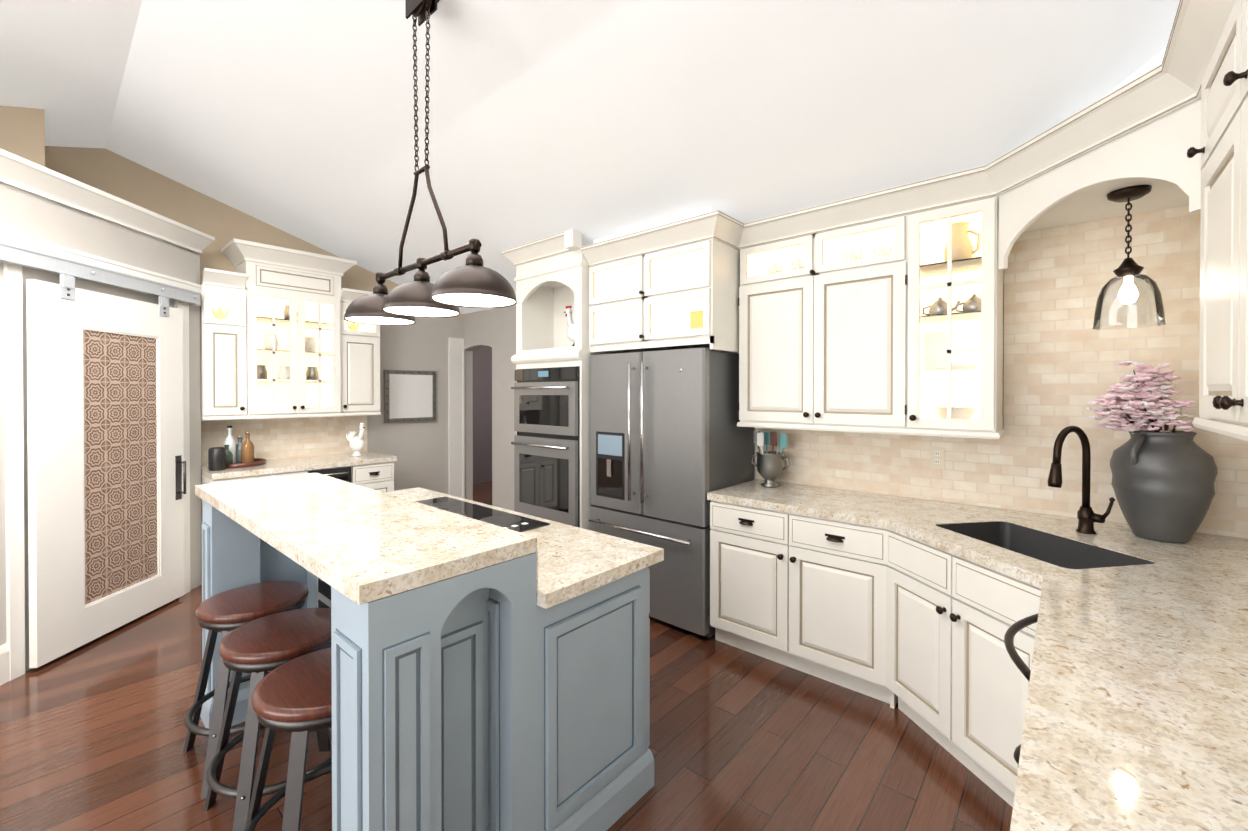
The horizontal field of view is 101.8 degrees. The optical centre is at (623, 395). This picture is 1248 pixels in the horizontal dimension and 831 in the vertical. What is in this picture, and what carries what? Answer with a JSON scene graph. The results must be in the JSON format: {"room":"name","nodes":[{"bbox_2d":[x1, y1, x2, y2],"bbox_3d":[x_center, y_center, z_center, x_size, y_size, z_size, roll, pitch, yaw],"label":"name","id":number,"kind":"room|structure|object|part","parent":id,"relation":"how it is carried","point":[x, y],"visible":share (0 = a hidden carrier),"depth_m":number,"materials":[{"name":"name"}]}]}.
{"room":"kitchen","nodes":[
{"label":"kitchen","id":0,"kind":"room"},
{"bbox_2d":[0,182,201,671],"bbox_3d":[-3.354,0.195,2.418,2.598,2.615,2.404,0,0,41],"label":"door frame","id":1,"kind":"structure","parent":0,"point":[27,214],"depth_m":3.10,"materials":[{"name":"white wood"}]},
{"bbox_2d":[0,242,200,667],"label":"barn door","id":2,"kind":"structure","parent":1,"relation":"in","point":[106,477],"depth_m":3.11,"materials":[{"name":"wood"}]},
{"bbox_3d":[-3.204,-0.734,2.604,0.087,0.100,2.600,0,0,-4],"label":"barn door rail","id":3,"kind":"part","parent":2,"relation":"part of","materials":[{"name":"white metal"}]},
{"bbox_2d":[0,106,462,317],"bbox_3d":[-3.741,-0.176,3.509,0.820,3.342,6.200,0,0,41],"label":"wall","id":4,"kind":"structure","parent":0,"point":[22,132],"depth_m":3.99,"materials":[{"name":"beige paint"}]},
{"bbox_2d":[0,149,214,685],"bbox_3d":[-3.175,0.131,2.361,0.112,2.744,3.300,0,0,-4],"label":"trim","id":5,"kind":"structure","parent":4,"relation":"attached to","point":[21,173],"depth_m":2.73,"materials":[{"name":"white wood"}]},
{"bbox_2d":[367,317,462,494],"bbox_3d":[-2.286,0.282,5.612,0.006,2.400,1.118,0,0,41],"label":"wall","id":6,"kind":"structure","parent":0,"point":[419,450],"depth_m":5.62,"materials":[{"name":"grey paint"}]},
{"bbox_2d":[384,370,435,422],"bbox_3d":[-2.323,0.002,5.531,0.036,0.560,0.570,0,0,41],"label":"picture frame","id":7,"kind":"object","parent":6,"relation":"attached to","point":[409,395],"visible":0.98,"depth_m":5.50,"materials":[{"name":"grey metal"}]},
{"bbox_2d":[448,337,464,498],"bbox_3d":[-1.965,0.400,5.950,0.034,2.160,0.189,0,0,41],"label":"door frame","id":8,"kind":"structure","parent":6,"relation":"attached to","point":[456,415],"depth_m":5.94,"materials":[{"name":"white wood"}]},
{"bbox_2d":[473,346,491,483],"bbox_3d":[-0.549,0.191,7.375,4.500,2.560,3.580,0,0,41],"label":"wall","id":9,"kind":"structure","parent":0,"point":[482,414],"depth_m":8.54,"materials":[{"name":"paint"}]},
{"bbox_2d":[0,481,1012,830],"bbox_3d":[-1.184,1.525,3.543,8.800,0.060,11.200,0,0,41],"label":"floor","id":10,"kind":"structure","parent":0,"point":[92,733],"depth_m":2.14,"materials":[{"name":"brown wood"}]},
{"bbox_2d":[183,581,317,797],"bbox_3d":[-1.582,1.180,2.174,0.461,0.647,0.461,0,0,41],"label":"stool","id":11,"kind":"object","parent":10,"relation":"on","point":[224,613],"visible":0.65,"depth_m":2.08,"materials":[{"name":"brown leather"}]},
{"bbox_2d":[204,608,331,830],"bbox_3d":[-1.250,1.182,1.878,0.461,0.647,0.461,0,0,41],"label":"stool","id":12,"kind":"object","parent":10,"relation":"on","point":[259,649],"visible":0.71,"depth_m":1.77,"materials":[{"name":"brown leather"}]},
{"bbox_2d":[244,647,331,830],"bbox_3d":[-0.918,1.184,1.581,0.461,0.647,0.461,0,0,41],"label":"stool","id":13,"kind":"object","parent":10,"relation":"on","point":[294,696],"visible":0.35,"depth_m":1.46,"materials":[{"name":"brown leather"}]},
{"bbox_2d":[200,261,396,549],"bbox_3d":[-2.827,0.189,4.477,0.678,2.600,1.382,0,0,41],"label":"hutch","id":14,"kind":"object","parent":10,"relation":"on","point":[290,367],"visible":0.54,"depth_m":4.48,"materials":[{"name":"wood"}]},
{"bbox_2d":[208,447,225,470],"bbox_3d":[-3.175,0.487,3.958,0.110,0.180,0.110,0,0,41],"label":"canister","id":15,"kind":"object","parent":14,"relation":"on","point":[216,458],"visible":1,"depth_m":3.92,"materials":[{"name":"grey metal"}]},
{"bbox_2d":[224,426,265,467],"bbox_3d":[-3.192,0.410,4.211,0.360,0.331,0.360,0,0,41],"label":"tray","id":16,"kind":"object","parent":14,"relation":"on","point":[240,454],"visible":0.92,"depth_m":4.19,"materials":[{"name":"brown wood"}]},
{"bbox_2d":[203,238,372,302],"bbox_3d":[-2.892,-1.066,4.569,0.449,0.369,1.440,0,0,41],"label":"crown molding","id":17,"kind":"structure","parent":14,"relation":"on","point":[236,252],"depth_m":4.26,"materials":[{"name":"white wood"}]},
{"bbox_2d":[346,423,364,456],"bbox_3d":[-2.549,0.412,4.835,0.214,0.319,0.120,0,0,41],"label":"rooster","id":18,"kind":"object","parent":14,"relation":"on","point":[357,444],"visible":1,"depth_m":4.79,"materials":[{"name":"ceramic"}]},
{"bbox_2d":[195,473,663,830],"bbox_3d":[-0.940,0.965,2.189,1.945,1.078,1.110,0,0,41],"label":"kitchen island","id":19,"kind":"object","parent":10,"relation":"on","point":[495,697],"depth_m":1.53,"materials":[{"name":"wood"}]},
{"bbox_3d":[-0.941,0.530,2.185,1.945,0.208,1.105,0,0,41],"label":"kitchen island top","id":20,"kind":"part","parent":19,"relation":"part of","materials":[{"name":"beige stone"}]},
{"bbox_2d":[501,229,643,529],"bbox_3d":[-0.427,0.151,4.183,0.859,2.680,0.817,0,0,41],"label":"tall cabinet","id":21,"kind":"object","parent":10,"relation":"on","point":[551,388],"visible":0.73,"depth_m":3.87,"materials":[{"name":"wood"}]},
{"bbox_2d":[564,306,574,345],"bbox_3d":[-0.355,-0.536,3.933,0.225,0.336,0.146,0,0,41],"label":"rooster","id":22,"kind":"object","parent":21,"relation":"on","point":[570,335],"visible":0.48,"depth_m":3.92,"materials":[{"name":"white ceramic"}]},
{"bbox_2d":[588,348,754,637],"bbox_3d":[0.307,0.600,3.605,0.980,1.790,0.725,0,0,41],"label":"fridge","id":23,"kind":"object","parent":10,"relation":"on","point":[672,444],"visible":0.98,"depth_m":3.27,"materials":[{"name":"metal"}]},
{"bbox_2d":[709,500,879,680],"bbox_3d":[1.103,1.065,2.948,1.032,0.868,0.672,0,0,41],"label":"base cabinet","id":24,"kind":"object","parent":10,"relation":"on","point":[771,571],"depth_m":2.79,"materials":[{"name":"wood"}]},
{"bbox_2d":[829,528,1041,799],"bbox_3d":[1.302,1.071,2.042,0.681,0.868,0.570,0,0,41],"label":"base cabinet","id":25,"kind":"object","parent":10,"relation":"on","point":[936,644],"depth_m":2.16,"materials":[{"name":"wood"}]},
{"bbox_2d":[915,511,1174,666],"bbox_3d":[1.657,0.709,2.062,0.691,0.231,0.658,0,0,41],"label":"countertop","id":26,"kind":"structure","parent":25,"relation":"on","point":[1111,591],"depth_m":1.69,"materials":[{"name":"stone"}]},
{"bbox_2d":[751,431,789,486],"bbox_3d":[0.945,0.405,3.281,0.261,0.353,0.180,0,0,41],"label":"utensil crock","id":27,"kind":"object","parent":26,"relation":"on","point":[769,466],"visible":1,"depth_m":3.23,"materials":[{"name":"grey metal"}]},
{"bbox_2d":[1047,426,1114,533],"bbox_3d":[1.923,0.357,2.133,0.214,0.464,0.246,0,0,41],"label":"faucet","id":28,"kind":"object","parent":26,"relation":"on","point":[1087,517],"visible":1,"depth_m":2.16,"materials":[{"name":"brown metal"}]},
{"bbox_2d":[1110,430,1217,542],"bbox_3d":[2.225,0.367,2.102,0.307,0.445,0.307,0,0,41],"label":"vase","id":29,"kind":"object","parent":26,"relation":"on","point":[1162,484],"visible":0.94,"depth_m":2.02,"materials":[{"name":"grey ceramic"}]},
{"bbox_2d":[1086,361,1195,433],"bbox_3d":[2.124,0.044,2.086,0.331,0.374,0.336,0,0,41],"label":"flowers","id":30,"kind":"object","parent":29,"relation":"in","point":[1138,407],"visible":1,"depth_m":2.03,"materials":[{"name":"pink plant"}]},
{"bbox_2d":[1005,740,1021,806],"bbox_3d":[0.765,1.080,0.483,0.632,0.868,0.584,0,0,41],"label":"base cabinet","id":31,"kind":"object","parent":10,"relation":"on","point":[1009,799],"depth_m":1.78,"materials":[{"name":"wood"}]},
{"bbox_2d":[1005,588,1040,795],"bbox_3d":[1.401,1.076,1.240,0.671,0.868,0.720,0,0,41],"label":"base cabinet","id":32,"kind":"object","parent":10,"relation":"on","point":[1024,628],"depth_m":1.75,"materials":[{"name":"wood"}]},
{"bbox_2d":[1017,644,1033,739],"bbox_3d":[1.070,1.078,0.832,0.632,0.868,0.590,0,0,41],"label":"base cabinet","id":33,"kind":"object","parent":10,"relation":"on","point":[1020,719],"depth_m":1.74,"materials":[{"name":"wood"}]},
{"bbox_2d":[0,0,1179,313],"bbox_3d":[-1.655,-1.385,1.770,6.280,1.029,6.340,0,0,41],"label":"ceiling","id":34,"kind":"structure","parent":0,"point":[590,120],"depth_m":2.50,"materials":[{"name":"paint"}]},
{"bbox_2d":[344,0,516,325],"bbox_3d":[-0.803,-0.993,2.011,1.038,1.323,0.288,0,0,41],"label":"pendant light","id":35,"kind":"object","parent":34,"relation":"hanging from","point":[473,282],"visible":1,"depth_m":1.95,"materials":[{"name":"brown metal"}]},
{"bbox_2d":[463,300,1003,510],"bbox_3d":[0.334,0.266,4.147,6.120,2.451,0.120,0,0,41],"label":"wall","id":36,"kind":"structure","parent":0,"point":[494,329],"depth_m":5.57,"materials":[{"name":"grey paint"}]},
{"bbox_2d":[737,248,924,431],"bbox_3d":[1.209,-0.291,3.063,0.960,0.918,0.346,0,0,41],"label":"upper cabinet","id":37,"kind":"object","parent":36,"relation":"attached to","point":[877,312],"depth_m":2.85,"materials":[{"name":"white wood"}]},
{"bbox_2d":[998,100,1200,269],"bbox_3d":[1.792,-0.761,1.984,0.019,0.342,0.790,0,0,-4],"label":"arched valance","id":38,"kind":"object","parent":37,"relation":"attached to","point":[1158,149],"visible":0.92,"depth_m":1.82,"materials":[{"name":"white wood"}]},
{"bbox_2d":[756,205,1243,537],"bbox_3d":[1.748,-0.123,2.818,2.190,1.415,0.008,0,0,41],"label":"backsplash","id":39,"kind":"structure","parent":36,"relation":"attached to","point":[1062,356],"depth_m":2.47,"materials":[{"name":"tile"}]},
{"bbox_2d":[930,447,944,468],"bbox_3d":[1.740,0.342,2.816,0.070,0.115,0.008,0,0,41],"label":"electrical outlet","id":40,"kind":"object","parent":39,"relation":"attached to","point":[937,457],"visible":1,"depth_m":2.81,"materials":[{"name":"plastic"}]},
{"bbox_2d":[1244,441,1247,538],"bbox_3d":[1.175,-0.108,0.470,0.008,1.415,4.296,0,0,41],"label":"backsplash","id":41,"kind":"structure","parent":36,"relation":"attached to","point":[1245,442],"depth_m":2.10,"materials":[{"name":"tile"}]},
{"bbox_2d":[594,48,1200,243],"bbox_3d":[0.483,-1.356,2.097,3.202,0.832,2.746,0,0,41],"label":"crown molding","id":42,"kind":"structure","parent":0,"point":[1154,62],"depth_m":1.96,"materials":[{"name":"paint"}]},
{"bbox_2d":[1024,177,1188,231],"bbox_3d":[1.987,-0.880,2.016,0.828,0.110,0.892,0,0,41],"label":"soffit","id":43,"kind":"structure","parent":0,"point":[1092,203],"depth_m":2.18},
{"bbox_2d":[1093,185,1165,329],"bbox_3d":[2.033,-0.552,2.044,0.210,0.544,0.210,0,0,41],"label":"light","id":44,"kind":"object","parent":43,"relation":"hanging from","point":[1128,270],"visible":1,"depth_m":2.03,"materials":[{"name":"clear glass"}]},
{"bbox_3d":[0.642,-0.152,-0.244,0.120,3.342,6.320,0,0,41],"label":"wall","id":45,"kind":"structure","parent":0,"visible":0},
{"bbox_2d":[1187,0,1247,439],"bbox_3d":[1.530,-0.429,1.085,0.286,1.000,1.121,0,0,41],"label":"upper cabinet","id":46,"kind":"object","parent":45,"relation":"attached to","point":[1223,374],"depth_m":1.26,"materials":[{"name":"wood"}]}
]}

